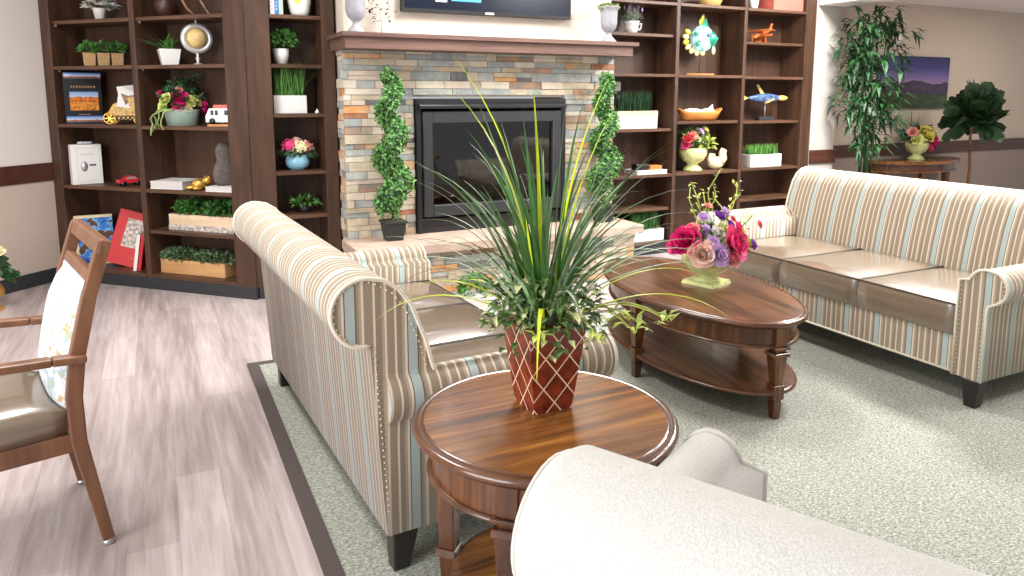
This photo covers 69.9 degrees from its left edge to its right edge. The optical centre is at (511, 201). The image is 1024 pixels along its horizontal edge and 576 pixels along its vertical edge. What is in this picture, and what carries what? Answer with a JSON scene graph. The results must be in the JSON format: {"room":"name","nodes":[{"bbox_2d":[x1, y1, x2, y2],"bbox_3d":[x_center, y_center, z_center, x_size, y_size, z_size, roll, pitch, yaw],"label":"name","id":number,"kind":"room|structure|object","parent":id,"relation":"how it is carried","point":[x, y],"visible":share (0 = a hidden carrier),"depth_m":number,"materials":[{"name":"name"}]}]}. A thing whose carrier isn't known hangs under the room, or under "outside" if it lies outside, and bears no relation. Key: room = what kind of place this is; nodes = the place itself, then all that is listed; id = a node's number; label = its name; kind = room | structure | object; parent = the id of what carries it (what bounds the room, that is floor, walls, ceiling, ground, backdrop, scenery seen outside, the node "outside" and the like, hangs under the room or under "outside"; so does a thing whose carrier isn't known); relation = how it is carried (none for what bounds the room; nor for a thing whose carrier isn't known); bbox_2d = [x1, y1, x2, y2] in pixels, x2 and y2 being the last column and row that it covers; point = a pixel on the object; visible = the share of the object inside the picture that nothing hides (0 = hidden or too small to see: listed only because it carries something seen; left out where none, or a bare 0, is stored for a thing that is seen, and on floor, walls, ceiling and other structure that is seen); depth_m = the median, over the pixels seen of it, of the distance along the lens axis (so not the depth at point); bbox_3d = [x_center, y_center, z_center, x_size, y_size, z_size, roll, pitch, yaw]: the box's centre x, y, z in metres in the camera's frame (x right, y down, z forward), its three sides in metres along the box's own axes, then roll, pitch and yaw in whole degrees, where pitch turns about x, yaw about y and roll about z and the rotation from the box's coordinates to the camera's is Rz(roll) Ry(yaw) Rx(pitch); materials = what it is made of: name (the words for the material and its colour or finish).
{"room":"care facility","nodes":[
{"label":"care facility","id":0,"kind":"room"},
{"bbox_2d":[0,0,59,247],"bbox_3d":[-4.302,-0.580,3.343,0.136,3.000,5.400,3,9,19],"label":"wall","id":1,"kind":"structure","parent":0,"point":[24,123],"depth_m":5.31,"materials":[{"name":"paint"}]},
{"bbox_2d":[0,162,54,185],"bbox_3d":[-4.294,0.101,3.225,0.019,0.135,5.000,3,9,19],"label":"trim","id":2,"kind":"structure","parent":1,"relation":"attached to","point":[29,173],"depth_m":5.36,"materials":[{"name":"brown wood"}]},
{"bbox_2d":[0,267,56,293],"bbox_3d":[-4.295,0.883,3.337,0.017,0.105,5.000,3,9,19],"label":"baseboard","id":3,"kind":"structure","parent":1,"relation":"attached to","point":[38,278],"depth_m":5.43,"materials":[{"name":"grey"}]},
{"bbox_2d":[0,180,59,280],"bbox_3d":[-4.301,0.502,3.284,0.005,0.675,5.000,3,9,19],"label":"wall panel","id":4,"kind":"object","parent":1,"relation":"attached to","point":[29,237],"visible":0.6,"depth_m":5.41,"materials":[{"name":"beige paint"}]},
{"bbox_2d":[0,253,681,575],"bbox_3d":[1.709,0.892,4.067,16.500,0.120,11.500,-4,9,-26],"label":"floor","id":5,"kind":"structure","parent":0,"point":[193,478],"depth_m":2.85,"materials":[{"name":"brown wood"}]},
{"bbox_2d":[0,246,20,310],"bbox_3d":[-3.456,0.474,4.819,0.329,0.496,0.332,6,10,36],"label":"plant","id":6,"kind":"object","parent":5,"relation":"on","point":[9,274],"visible":1,"depth_m":4.84,"materials":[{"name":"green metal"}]},
{"bbox_2d":[0,218,115,545],"bbox_3d":[-1.643,0.597,2.269,0.696,0.975,0.588,-7,10,-38],"label":"armchair","id":7,"kind":"object","parent":5,"relation":"on","point":[42,412],"visible":1,"depth_m":2.23,"materials":[{"name":"brown wood"}]},
{"bbox_2d":[38,0,259,299],"bbox_3d":[-2.580,-0.578,5.378,1.810,2.420,0.334,3,9,19],"label":"bookcase","id":8,"kind":"object","parent":5,"relation":"on","point":[128,147],"visible":0.65,"depth_m":5.40,"materials":[{"name":"brown wood"}]},
{"bbox_2d":[61,72,103,123],"bbox_3d":[-3.251,-0.787,5.550,0.250,0.385,0.066,-7,10,-39],"label":"book","id":9,"kind":"object","parent":8,"relation":"on","point":[81,91],"visible":1,"depth_m":5.52,"materials":[{"name":"black paper"}]},
{"bbox_2d":[69,92,98,109],"bbox_3d":[-3.226,-0.761,5.531,0.190,0.139,0.002,-7,10,-38],"label":"photo","id":10,"kind":"object","parent":9,"relation":"attached to","point":[78,100],"depth_m":5.53},
{"bbox_2d":[68,141,103,184],"bbox_3d":[-3.263,-0.303,5.612,0.205,0.324,0.087,-7,11,-41],"label":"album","id":11,"kind":"object","parent":8,"relation":"on","point":[85,158],"visible":1,"depth_m":5.58,"materials":[{"name":"white plastic"}]},
{"bbox_2d":[75,39,99,65],"bbox_3d":[-3.122,-1.101,5.398,0.165,0.199,0.155,-5,9,-31],"label":"herb pot","id":12,"kind":"object","parent":8,"relation":"on","point":[89,58],"visible":0.97,"depth_m":5.38,"materials":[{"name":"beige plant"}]},
{"bbox_2d":[73,214,112,263],"bbox_3d":[-3.243,0.292,5.696,0.260,0.385,0.031,-5,9,-29],"label":"book","id":13,"kind":"object","parent":8,"relation":"on","point":[102,223],"visible":0.4,"depth_m":5.68,"materials":[{"name":"blue paper"}]},
{"bbox_2d":[80,0,121,18],"bbox_3d":[-3.019,-1.444,5.389,0.285,0.219,0.279,-4,9,-26],"label":"flower pot","id":14,"kind":"object","parent":8,"relation":"on","point":[99,13],"visible":0.98,"depth_m":5.37,"materials":[{"name":"white ceramic"}]},
{"bbox_2d":[91,40,116,65],"bbox_3d":[-3.033,-1.109,5.447,0.184,0.200,0.150,-5,9,-31],"label":"herb pot","id":15,"kind":"object","parent":8,"relation":"on","point":[102,58],"visible":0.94,"depth_m":5.42,"materials":[{"name":"green plant"}]},
{"bbox_2d":[105,40,127,64],"bbox_3d":[-2.964,-1.117,5.491,0.159,0.203,0.149,-5,9,-31],"label":"herb pot","id":16,"kind":"object","parent":8,"relation":"on","point":[116,58],"visible":0.94,"depth_m":5.46,"materials":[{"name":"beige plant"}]},
{"bbox_2d":[103,97,135,123],"bbox_3d":[-2.873,-0.681,5.455,0.284,0.200,0.151,-2,8,-16],"label":"cart","id":17,"kind":"object","parent":8,"relation":"on","point":[115,113],"visible":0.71,"depth_m":5.39,"materials":[{"name":"gold metal"}]},
{"bbox_2d":[116,85,132,91],"bbox_3d":[-2.861,-0.802,5.461,0.147,0.147,0.013,-5,9,-31],"label":"greeting card","id":18,"kind":"object","parent":17,"relation":"in","point":[128,87],"visible":0.15,"depth_m":5.45,"materials":[{"name":"white paper"}]},
{"bbox_2d":[117,89,133,107],"bbox_3d":[-2.830,-0.757,5.397,0.151,0.151,0.013,-5,9,-31],"label":"greeting card","id":19,"kind":"object","parent":17,"relation":"in","point":[122,101],"visible":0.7,"depth_m":5.38,"materials":[{"name":"white paper"}]},
{"bbox_2d":[107,208,145,266],"bbox_3d":[-2.904,0.289,5.643,0.412,0.484,0.121,0,8,-3],"label":"book","id":20,"kind":"object","parent":8,"relation":"on","point":[129,224],"visible":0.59,"depth_m":5.62,"materials":[{"name":"red paper"}]},
{"bbox_2d":[121,218,143,248],"bbox_3d":[-2.865,0.255,5.631,0.221,0.218,0.002,14,-5,-5],"label":"photo","id":21,"kind":"object","parent":20,"relation":"attached to","point":[133,227],"depth_m":5.63},
{"bbox_2d":[116,175,139,185],"bbox_3d":[-2.876,-0.161,5.515,0.078,0.071,0.170,8,11,43],"label":"toy car","id":22,"kind":"object","parent":8,"relation":"on","point":[126,179],"visible":0.91,"depth_m":5.49,"materials":[{"name":"red"}]},
{"bbox_2d":[133,231,143,270],"bbox_3d":[-2.829,0.366,5.556,0.065,0.275,0.200,-3,9,-19],"label":"book","id":23,"kind":"object","parent":8,"relation":"on","point":[138,239],"visible":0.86,"depth_m":5.47,"materials":[{"name":"white paper"}]},
{"bbox_2d":[137,232,144,270],"bbox_3d":[-2.799,0.366,5.558,0.065,0.275,0.200,-3,9,-19],"label":"book","id":24,"kind":"object","parent":8,"relation":"on","point":[142,244],"visible":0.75,"depth_m":5.47,"materials":[{"name":"red paper"}]},
{"bbox_2d":[138,32,180,64],"bbox_3d":[-2.503,-1.097,5.228,0.300,0.245,0.268,0,8,-2],"label":"potted plant","id":25,"kind":"object","parent":8,"relation":"on","point":[168,55],"visible":0.92,"depth_m":5.19,"materials":[{"name":"green plant"}]},
{"bbox_2d":[153,0,175,15],"bbox_3d":[-2.472,-1.410,5.218,0.180,0.200,0.180,-4,9,-26],"label":"vase","id":26,"kind":"object","parent":8,"relation":"on","point":[162,7],"visible":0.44,"depth_m":5.17,"materials":[{"name":"black"}]},
{"bbox_2d":[150,178,201,189],"bbox_3d":[-2.464,-0.136,5.393,0.270,0.056,0.240,2,8,13],"label":"book","id":27,"kind":"object","parent":8,"relation":"on","point":[168,183],"visible":0.72,"depth_m":5.29,"materials":[{"name":"white paper"}]},
{"bbox_2d":[150,70,207,134],"bbox_3d":[-2.400,-0.716,5.268,0.407,0.455,0.244,-5,9,-31],"label":"flower arrangement","id":28,"kind":"object","parent":8,"relation":"on","point":[180,114],"visible":1,"depth_m":5.22,"materials":[{"name":"green plant"}]},
{"bbox_2d":[181,0,209,13],"bbox_3d":[-2.200,-1.420,5.099,0.189,0.250,0.029,-5,10,-31],"label":"sculpture","id":29,"kind":"object","parent":8,"relation":"on","point":[183,2],"visible":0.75,"depth_m":5.09,"materials":[{"name":"wood"}]},
{"bbox_2d":[180,20,212,63],"bbox_3d":[-2.207,-1.119,5.136,0.185,0.315,0.133,0,8,2],"label":"desk globe","id":30,"kind":"object","parent":8,"relation":"on","point":[196,38],"visible":0.97,"depth_m":5.10,"materials":[{"name":"silver metal"}]},
{"bbox_2d":[159,245,235,277],"bbox_3d":[-2.307,0.426,5.397,0.729,0.205,0.202,3,9,19],"label":"planter","id":31,"kind":"object","parent":8,"relation":"on","point":[194,261],"visible":0.98,"depth_m":5.34,"materials":[{"name":"brown wood"}]},
{"bbox_2d":[185,175,211,189],"bbox_3d":[-2.235,-0.137,5.248,0.199,0.099,0.097,-5,9,-31],"label":"figurine","id":32,"kind":"object","parent":8,"relation":"on","point":[197,184],"visible":0.87,"depth_m":5.23,"materials":[{"name":"gold metal"}]},
{"bbox_2d":[169,196,233,233],"bbox_3d":[-2.224,0.081,5.341,0.637,0.248,0.209,3,9,19],"label":"planter","id":33,"kind":"object","parent":8,"relation":"on","point":[204,218],"visible":0.94,"depth_m":5.30,"materials":[{"name":"green plant"}]},
{"bbox_2d":[205,105,227,126],"bbox_3d":[-2.026,-0.608,5.152,0.224,0.150,0.096,0,8,-1],"label":"van","id":34,"kind":"object","parent":8,"relation":"on","point":[217,114],"visible":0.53,"depth_m":5.11,"materials":[{"name":"white plastic"}]},
{"bbox_2d":[205,185,231,192],"bbox_3d":[-2.017,-0.100,5.221,0.230,0.034,0.220,2,9,17],"label":"book","id":35,"kind":"object","parent":8,"relation":"on","point":[214,188],"visible":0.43,"depth_m":5.13,"materials":[{"name":"white paper"}]},
{"bbox_2d":[213,142,230,185],"bbox_3d":[-2.045,-0.270,5.207,0.160,0.306,0.098,-5,9,-31],"label":"figurine","id":36,"kind":"object","parent":35,"relation":"on","point":[221,172],"visible":0.85,"depth_m":5.17,"materials":[{"name":"grey stone"}]},
{"bbox_2d":[243,0,340,298],"bbox_3d":[-1.583,-0.557,5.226,0.598,2.420,0.334,-4,9,-26],"label":"bookcase","id":37,"kind":"object","parent":5,"relation":"on","point":[273,182],"visible":0.66,"depth_m":5.18,"materials":[{"name":"brown wood"}]},
{"bbox_2d":[268,0,274,13],"bbox_3d":[-1.662,-1.401,5.027,0.028,0.240,0.184,-4,9,-26],"label":"book","id":38,"kind":"object","parent":37,"relation":"on","point":[270,2],"visible":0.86,"depth_m":4.96,"materials":[{"name":"white paper"}]},
{"bbox_2d":[278,0,282,13],"bbox_3d":[-1.611,-1.402,5.052,0.028,0.235,0.184,-4,9,-26],"label":"book","id":39,"kind":"object","parent":37,"relation":"on","point":[280,2],"visible":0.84,"depth_m":4.98,"materials":[{"name":"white paper"}]},
{"bbox_2d":[270,27,298,63],"bbox_3d":[-1.596,-1.092,5.112,0.245,0.266,0.228,3,9,22],"label":"potted plant","id":40,"kind":"object","parent":37,"relation":"on","point":[281,55],"visible":0.95,"depth_m":5.08,"materials":[{"name":"green plant"}]},
{"bbox_2d":[271,63,314,113],"bbox_3d":[-1.520,-0.817,5.196,0.398,0.371,0.208,-4,9,-26],"label":"planter","id":41,"kind":"object","parent":37,"relation":"on","point":[290,99],"visible":0.94,"depth_m":5.13,"materials":[{"name":"white ceramic"}]},
{"bbox_2d":[276,137,318,169],"bbox_3d":[-1.537,-0.350,5.242,0.303,0.237,0.224,-4,9,-26],"label":"flower bowl","id":42,"kind":"object","parent":37,"relation":"on","point":[299,161],"visible":1,"depth_m":5.18,"materials":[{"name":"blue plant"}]},
{"bbox_2d":[287,0,310,15],"bbox_3d":[-1.483,-1.423,5.110,0.160,0.260,0.166,-4,9,-26],"label":"vase","id":43,"kind":"object","parent":37,"relation":"on","point":[296,7],"visible":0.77,"depth_m":5.07,"materials":[{"name":"white ceramic"}]},
{"bbox_2d":[290,192,322,212],"bbox_3d":[-1.494,0.000,5.310,0.250,0.148,0.215,-4,9,-26],"label":"potted plant","id":44,"kind":"object","parent":37,"relation":"on","point":[305,208],"visible":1,"depth_m":5.28,"materials":[{"name":"green plant"}]},
{"bbox_2d":[454,271,495,314],"bbox_3d":[-0.234,0.590,4.713,0.282,0.296,0.210,-5,10,-34],"label":"planter","id":45,"kind":"object","parent":5,"relation":"on","point":[479,294],"visible":0.51,"depth_m":4.68,"materials":[{"name":"white ceramic"}]},
{"bbox_2d":[326,31,643,294],"bbox_3d":[-0.120,-0.285,5.456,2.308,1.818,0.618,-4,9,-26],"label":"fireplace","id":46,"kind":"object","parent":5,"relation":"on","point":[360,224],"visible":0.53,"depth_m":5.24,"materials":[{"name":"stone"}]},
{"bbox_2d":[345,0,365,31],"bbox_3d":[-1.038,-1.277,4.852,0.184,0.315,0.189,-4,9,-26],"label":"urn","id":47,"kind":"object","parent":46,"relation":"on","point":[355,10],"visible":0.84,"depth_m":4.81,"materials":[{"name":"ceramic"}]},
{"bbox_2d":[366,0,395,31],"bbox_3d":[-0.881,-1.288,4.949,0.241,0.312,0.083,-6,10,-35],"label":"branch","id":48,"kind":"object","parent":46,"relation":"on","point":[371,9],"visible":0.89,"depth_m":4.96,"materials":[{"name":"beige"}]},
{"bbox_2d":[370,64,415,241],"bbox_3d":[-0.818,-0.337,5.048,0.313,1.212,0.305,-4,9,-26],"label":"topiary","id":49,"kind":"object","parent":46,"relation":"on","point":[389,199],"visible":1,"depth_m":5.00,"materials":[{"name":"green plant"}]},
{"bbox_2d":[413,99,566,233],"bbox_3d":[-0.197,-0.306,5.666,1.230,0.976,0.375,-4,9,-26],"label":"fireplace insert","id":50,"kind":"object","parent":46,"relation":"in","point":[443,145],"visible":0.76,"depth_m":5.48,"materials":[{"name":"black metal"}]},
{"bbox_2d":[418,102,566,108],"bbox_3d":[-0.137,-0.724,5.484,1.200,0.045,0.105,-4,9,-26],"label":"hood","id":51,"kind":"object","parent":50,"relation":"attached to","point":[421,105],"depth_m":5.44,"materials":[{"name":"black metal"}]},
{"bbox_2d":[585,71,623,222],"bbox_3d":[0.726,-0.435,5.801,0.315,1.193,0.321,-4,9,-26],"label":"topiary","id":52,"kind":"object","parent":46,"relation":"on","point":[603,110],"visible":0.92,"depth_m":5.75,"materials":[{"name":"green plant"}]},
{"bbox_2d":[596,2,621,41],"bbox_3d":[0.750,-1.398,5.713,0.202,0.311,0.184,-4,9,-26],"label":"urn","id":53,"kind":"object","parent":46,"relation":"on","point":[608,14],"visible":0.99,"depth_m":5.66,"materials":[{"name":"ceramic"}]},
{"bbox_2d":[247,307,1023,575],"bbox_3d":[1.555,1.036,2.597,4.175,0.012,4.885,-4,9,-26],"label":"area rug","id":54,"kind":"object","parent":5,"relation":"on","point":[870,440],"visible":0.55,"depth_m":2.90,"materials":[{"name":"beige carpet"}]},
{"bbox_2d":[232,201,617,570],"bbox_3d":[-0.487,0.523,2.955,0.932,0.905,1.777,-4,9,-29],"label":"sofa","id":55,"kind":"object","parent":54,"relation":"on","point":[362,378],"visible":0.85,"depth_m":2.26,"materials":[{"name":"fabric"}]},
{"bbox_2d":[395,281,464,308],"bbox_3d":[-0.567,0.512,3.455,0.585,0.169,0.465,-4,9,-29],"label":"seat cushion","id":56,"kind":"object","parent":55,"relation":"on","point":[427,289],"depth_m":3.43,"materials":[{"name":"beige leather"}]},
{"bbox_2d":[416,303,503,344],"bbox_3d":[-0.338,0.571,3.045,0.585,0.169,0.465,-4,9,-29],"label":"seat cushion","id":57,"kind":"object","parent":55,"relation":"on","point":[443,324],"depth_m":2.98,"materials":[{"name":"beige leather"}]},
{"bbox_2d":[430,334,506,362],"bbox_3d":[-0.109,0.630,2.634,0.585,0.169,0.465,-4,9,-29],"label":"seat cushion","id":58,"kind":"object","parent":55,"relation":"on","point":[482,344],"depth_m":2.70,"materials":[{"name":"beige leather"}]},
{"bbox_2d":[412,370,678,575],"bbox_3d":[0.083,0.832,1.915,0.672,0.588,0.672,-4,9,-26],"label":"round table","id":59,"kind":"object","parent":54,"relation":"on","point":[484,449],"visible":0.69,"depth_m":1.79,"materials":[{"name":"brown wood"}]},
{"bbox_2d":[448,527,496,575],"bbox_3d":[0.083,0.982,1.937,0.504,0.021,0.504,-4,9,-26],"label":"shelf","id":60,"kind":"object","parent":59,"relation":"attached to","point":[475,557],"depth_m":1.99,"materials":[{"name":"brown wood"}]},
{"bbox_2d":[364,56,728,414],"bbox_3d":[0.082,0.086,1.861,0.758,0.903,0.798,-8,11,-44],"label":"potted grass","id":61,"kind":"object","parent":59,"relation":"on","point":[544,340],"depth_m":1.85,"materials":[{"name":"plant"}]},
{"bbox_2d":[603,257,808,418],"bbox_3d":[0.929,0.638,3.763,0.766,0.448,1.376,-3,9,-20],"label":"coffee table","id":62,"kind":"object","parent":54,"relation":"on","point":[742,351],"visible":0.79,"depth_m":3.44,"materials":[{"name":"brown wood"}]},
{"bbox_2d":[608,313,796,395],"bbox_3d":[0.929,0.744,3.778,0.694,0.021,1.314,-3,9,-20],"label":"shelf","id":63,"kind":"object","parent":62,"relation":"attached to","point":[721,367],"depth_m":3.55,"materials":[{"name":"brown wood"}]},
{"bbox_2d":[666,169,762,288],"bbox_3d":[1.011,0.126,3.683,0.401,0.588,0.387,-8,11,-44],"label":"flower arrangement","id":64,"kind":"object","parent":62,"relation":"on","point":[731,246],"visible":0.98,"depth_m":3.64,"materials":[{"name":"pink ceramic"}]},
{"bbox_2d":[511,428,989,575],"bbox_3d":[0.562,0.808,1.215,0.962,0.834,0.818,6,10,36],"label":"chair","id":65,"kind":"object","parent":54,"relation":"on","point":[588,510],"visible":1,"depth_m":1.02,"materials":[{"name":"grey fabric"}]},
{"bbox_2d":[696,166,1023,408],"bbox_3d":[2.119,0.338,4.247,0.998,0.905,2.007,-4,9,-26],"label":"sofa","id":66,"kind":"object","parent":54,"relation":"on","point":[931,272],"visible":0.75,"depth_m":3.99,"materials":[{"name":"fabric"}]},
{"bbox_2d":[729,235,857,282],"bbox_3d":[1.751,0.340,4.658,0.690,0.169,0.519,-4,9,-26],"label":"seat cushion","id":67,"kind":"object","parent":66,"relation":"on","point":[765,264],"depth_m":4.50,"materials":[{"name":"beige leather"}]},
{"bbox_2d":[779,249,938,305],"bbox_3d":[1.983,0.407,4.189,0.690,0.169,0.519,-4,9,-26],"label":"seat cushion","id":68,"kind":"object","parent":66,"relation":"on","point":[835,277],"depth_m":4.08,"materials":[{"name":"beige leather"}]},
{"bbox_2d":[857,267,972,334],"bbox_3d":[2.215,0.474,3.721,0.690,0.169,0.519,-4,9,-26],"label":"seat cushion","id":69,"kind":"object","parent":66,"relation":"on","point":[926,298],"depth_m":3.61,"materials":[{"name":"beige leather"}]},
{"bbox_2d":[610,0,816,255],"bbox_3d":[1.773,-0.790,6.853,2.468,2.420,0.334,-4,9,-26],"label":"bookcase","id":70,"kind":"object","parent":5,"relation":"on","point":[660,65],"visible":0.55,"depth_m":6.95,"materials":[{"name":"brown wood"}]},
{"bbox_2d":[614,82,620,100],"bbox_3d":[0.914,-0.861,6.520,0.079,0.410,0.070,-4,9,-26],"label":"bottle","id":71,"kind":"object","parent":70,"relation":"on","point":[618,88],"visible":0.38,"depth_m":6.47,"materials":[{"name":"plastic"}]},
{"bbox_2d":[620,4,642,32],"bbox_3d":[1.035,-1.592,6.358,0.211,0.262,0.204,5,10,34],"label":"potted plant","id":72,"kind":"object","parent":70,"relation":"on","point":[631,24],"visible":1,"depth_m":6.33,"materials":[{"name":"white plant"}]},
{"bbox_2d":[612,91,657,128],"bbox_3d":[1.072,-0.825,6.489,0.434,0.346,0.151,-4,9,-26],"label":"planter","id":73,"kind":"object","parent":70,"relation":"on","point":[639,115],"visible":0.98,"depth_m":6.44,"materials":[{"name":"white ceramic"}]},
{"bbox_2d":[626,211,663,242],"bbox_3d":[1.189,0.192,6.657,0.370,0.309,0.166,-4,9,-26],"label":"planter","id":74,"kind":"object","parent":70,"relation":"on","point":[651,234],"visible":0.63,"depth_m":6.63,"materials":[{"name":"white ceramic"}]},
{"bbox_2d":[624,169,667,174],"bbox_3d":[1.207,-0.277,6.610,0.330,0.036,0.200,-4,9,-26],"label":"book","id":75,"kind":"object","parent":70,"relation":"on","point":[628,171],"visible":0.76,"depth_m":6.53,"materials":[{"name":"white paper"}]},
{"bbox_2d":[631,163,648,170],"bbox_3d":[1.140,-0.313,6.537,0.136,0.056,0.086,-4,9,-26],"label":"trinket box","id":76,"kind":"object","parent":75,"relation":"on","point":[633,166],"visible":0.94,"depth_m":6.51,"materials":[{"name":"black"}]},
{"bbox_2d":[648,164,661,169],"bbox_3d":[1.274,-0.314,6.604,0.136,0.038,0.086,-4,9,-26],"label":"trinket box","id":77,"kind":"object","parent":75,"relation":"on","point":[650,167],"visible":0.81,"depth_m":6.56,"materials":[{"name":"brown wood"}]},
{"bbox_2d":[677,124,718,171],"bbox_3d":[1.707,-0.511,6.795,0.385,0.442,0.328,-4,9,-26],"label":"flower arrangement","id":78,"kind":"object","parent":70,"relation":"on","point":[692,156],"visible":1,"depth_m":6.73,"materials":[{"name":"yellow ceramic"}]},
{"bbox_2d":[677,108,721,120],"bbox_3d":[1.737,-0.814,6.795,0.524,0.118,0.176,-4,9,-26],"label":"dough bowl","id":79,"kind":"object","parent":70,"relation":"on","point":[685,115],"visible":0.96,"depth_m":6.71,"materials":[{"name":"brown wood"}]},
{"bbox_2d":[685,104,714,110],"bbox_3d":[1.726,-0.854,6.784,0.372,0.095,0.086,-4,9,-26],"label":"folded cloth","id":80,"kind":"object","parent":79,"relation":"in","point":[710,108],"visible":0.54,"depth_m":6.79,"materials":[{"name":"white"}]},
{"bbox_2d":[682,15,718,74],"bbox_3d":[1.724,-1.443,6.715,0.344,0.556,0.108,-1,8,-6],"label":"fish","id":81,"kind":"object","parent":70,"relation":"on","point":[702,38],"visible":0.99,"depth_m":6.69},
{"bbox_2d":[699,0,722,4],"bbox_3d":[1.813,-1.831,6.699,0.260,0.100,0.182,-4,9,-26],"label":"wicker basket","id":82,"kind":"object","parent":70,"relation":"on","point":[707,2],"visible":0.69,"depth_m":6.63,"materials":[{"name":"wicker"}]},
{"bbox_2d":[706,148,726,168],"bbox_3d":[1.938,-0.412,6.941,0.204,0.201,0.098,-2,8,-11],"label":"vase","id":83,"kind":"object","parent":70,"relation":"on","point":[714,162],"visible":1,"depth_m":6.91,"materials":[{"name":"beige ceramic"}]},
{"bbox_2d":[748,0,758,7],"bbox_3d":[2.276,-1.872,6.910,0.110,0.120,0.110,-4,9,-26],"label":"cup","id":84,"kind":"object","parent":70,"relation":"on","point":[752,3],"visible":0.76,"depth_m":6.88,"materials":[{"name":"white ceramic"}]},
{"bbox_2d":[741,143,781,166],"bbox_3d":[2.448,-0.466,7.197,0.403,0.226,0.140,-4,9,-26],"label":"planter","id":85,"kind":"object","parent":70,"relation":"on","point":[763,155],"visible":1,"depth_m":7.14,"materials":[{"name":"white ceramic"}]},
{"bbox_2d":[747,24,775,41],"bbox_3d":[2.400,-1.608,6.986,0.286,0.200,0.259,-1,8,-9],"label":"plane","id":86,"kind":"object","parent":70,"relation":"on","point":[761,35],"visible":0.95,"depth_m":6.97,"materials":[{"name":"brown wood"}]},
{"bbox_2d":[744,84,787,119],"bbox_3d":[2.465,-0.966,7.115,0.530,0.345,0.105,-3,9,-18],"label":"airplane","id":87,"kind":"object","parent":70,"relation":"on","point":[765,98],"visible":0.98,"depth_m":7.10,"materials":[{"name":"blue plastic"}]},
{"bbox_2d":[758,0,802,10],"bbox_3d":[2.595,-1.923,7.072,0.390,0.175,0.210,-4,9,-26],"label":"storage box","id":88,"kind":"object","parent":70,"relation":"on","point":[793,5],"visible":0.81,"depth_m":6.99,"materials":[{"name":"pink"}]},
{"bbox_2d":[826,4,932,174],"bbox_3d":[3.516,-0.773,7.230,1.010,2.280,0.883,-4,9,-26],"label":"bamboo plant","id":89,"kind":"object","parent":5,"relation":"on","point":[859,59],"visible":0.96,"depth_m":7.06,"materials":[{"name":"green plant"}]},
{"bbox_2d":[868,156,960,181],"bbox_3d":[4.678,-0.137,8.359,1.400,0.700,0.460,-4,9,-26],"label":"console table","id":90,"kind":"object","parent":5,"relation":"on","point":[933,164],"visible":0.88,"depth_m":8.12,"materials":[{"name":"brown wood"}]},
{"bbox_2d":[896,113,938,159],"bbox_3d":[4.565,-0.760,8.239,0.489,0.569,0.375,-4,9,-26],"label":"flower arrangement","id":91,"kind":"object","parent":90,"relation":"on","point":[918,134],"visible":0.96,"depth_m":8.16,"materials":[{"name":"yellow ceramic"}]},
{"bbox_2d":[937,79,1010,183],"bbox_3d":[5.101,-0.558,8.130,0.715,1.600,0.706,-4,9,-26],"label":"fig tree","id":92,"kind":"object","parent":5,"relation":"on","point":[976,109],"visible":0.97,"depth_m":7.94,"materials":[{"name":"green plant"}]},
{"bbox_2d":[378,219,407,241],"bbox_3d":[-0.831,0.196,5.129,0.164,0.138,0.164,-4,9,-26],"label":"pot","id":93,"kind":"object","parent":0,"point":[390,227],"depth_m":5.07,"materials":[{"name":"black plastic"}]},
{"bbox_2d":[333,0,610,252],"bbox_3d":[-0.286,-0.920,5.717,2.160,3.000,0.510,-4,9,-26],"label":"wall","id":94,"kind":"structure","parent":0,"point":[584,24],"depth_m":5.38,"materials":[{"name":"white paint"}]},
{"bbox_2d":[400,0,570,19],"bbox_3d":[-0.165,-1.750,5.325,1.344,0.775,0.074,-4,9,-26],"label":"television","id":95,"kind":"object","parent":94,"relation":"attached to","point":[533,9],"visible":1,"depth_m":5.37,"materials":[{"name":"black plastic"}]},
{"bbox_2d":[503,314,586,414],"bbox_3d":[0.082,0.419,1.919,0.164,0.228,0.164,-4,9,-26],"label":"pot","id":96,"kind":"object","parent":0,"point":[551,387],"depth_m":1.87,"materials":[{"name":"ceramic"}]},
{"bbox_2d":[589,204,616,222],"bbox_3d":[0.732,0.087,5.887,0.164,0.138,0.164,-4,9,-26],"label":"pot","id":97,"kind":"object","parent":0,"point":[611,216],"depth_m":5.84,"materials":[{"name":"black"}]},
{"bbox_2d":[808,0,841,169],"bbox_3d":[3.018,-1.170,7.462,0.335,3.000,0.410,-4,9,-26],"label":"wall","id":98,"kind":"structure","parent":0,"point":[828,18],"depth_m":7.26,"materials":[{"name":"paint"}]},
{"bbox_2d":[809,149,835,163],"bbox_3d":[3.121,-0.458,7.374,0.355,0.135,0.020,-4,9,-26],"label":"trim","id":99,"kind":"structure","parent":98,"relation":"attached to","point":[815,156],"depth_m":7.36,"materials":[{"name":"brown wood"}]},
{"bbox_2d":[819,0,896,6],"bbox_3d":[4.289,-1.662,4.832,0.360,0.160,5.240,-4,9,-26],"label":"trim","id":100,"kind":"structure","parent":98,"relation":"attached to","point":[839,3],"depth_m":6.97,"materials":[{"name":"white"}]},
{"bbox_2d":[832,2,1023,189],"bbox_3d":[5.249,-1.091,8.882,5.700,2.440,0.150,-4,9,-26],"label":"wall","id":101,"kind":"structure","parent":0,"point":[980,45],"depth_m":8.82,"materials":[{"name":"paint"}]},
{"bbox_2d":[875,55,949,108],"bbox_3d":[4.620,-1.376,8.439,1.220,0.590,0.029,-4,9,-26],"label":"framed print","id":102,"kind":"object","parent":101,"relation":"attached to","point":[930,86],"visible":0.79,"depth_m":8.48},
{"bbox_2d":[833,138,1023,157],"bbox_3d":[5.464,-0.684,8.956,5.300,0.135,0.030,-4,9,-26],"label":"trim","id":103,"kind":"structure","parent":101,"relation":"attached to","point":[842,151],"depth_m":8.86,"materials":[{"name":"brown wood"}]},
{"bbox_2d":[889,0,1023,12],"bbox_3d":[1.709,-1.909,3.666,16.500,0.660,11.500,-4,9,-26],"label":"ceiling","id":104,"kind":"structure","parent":0,"point":[1015,6],"depth_m":8.33,"materials":[{"name":"white paint"}]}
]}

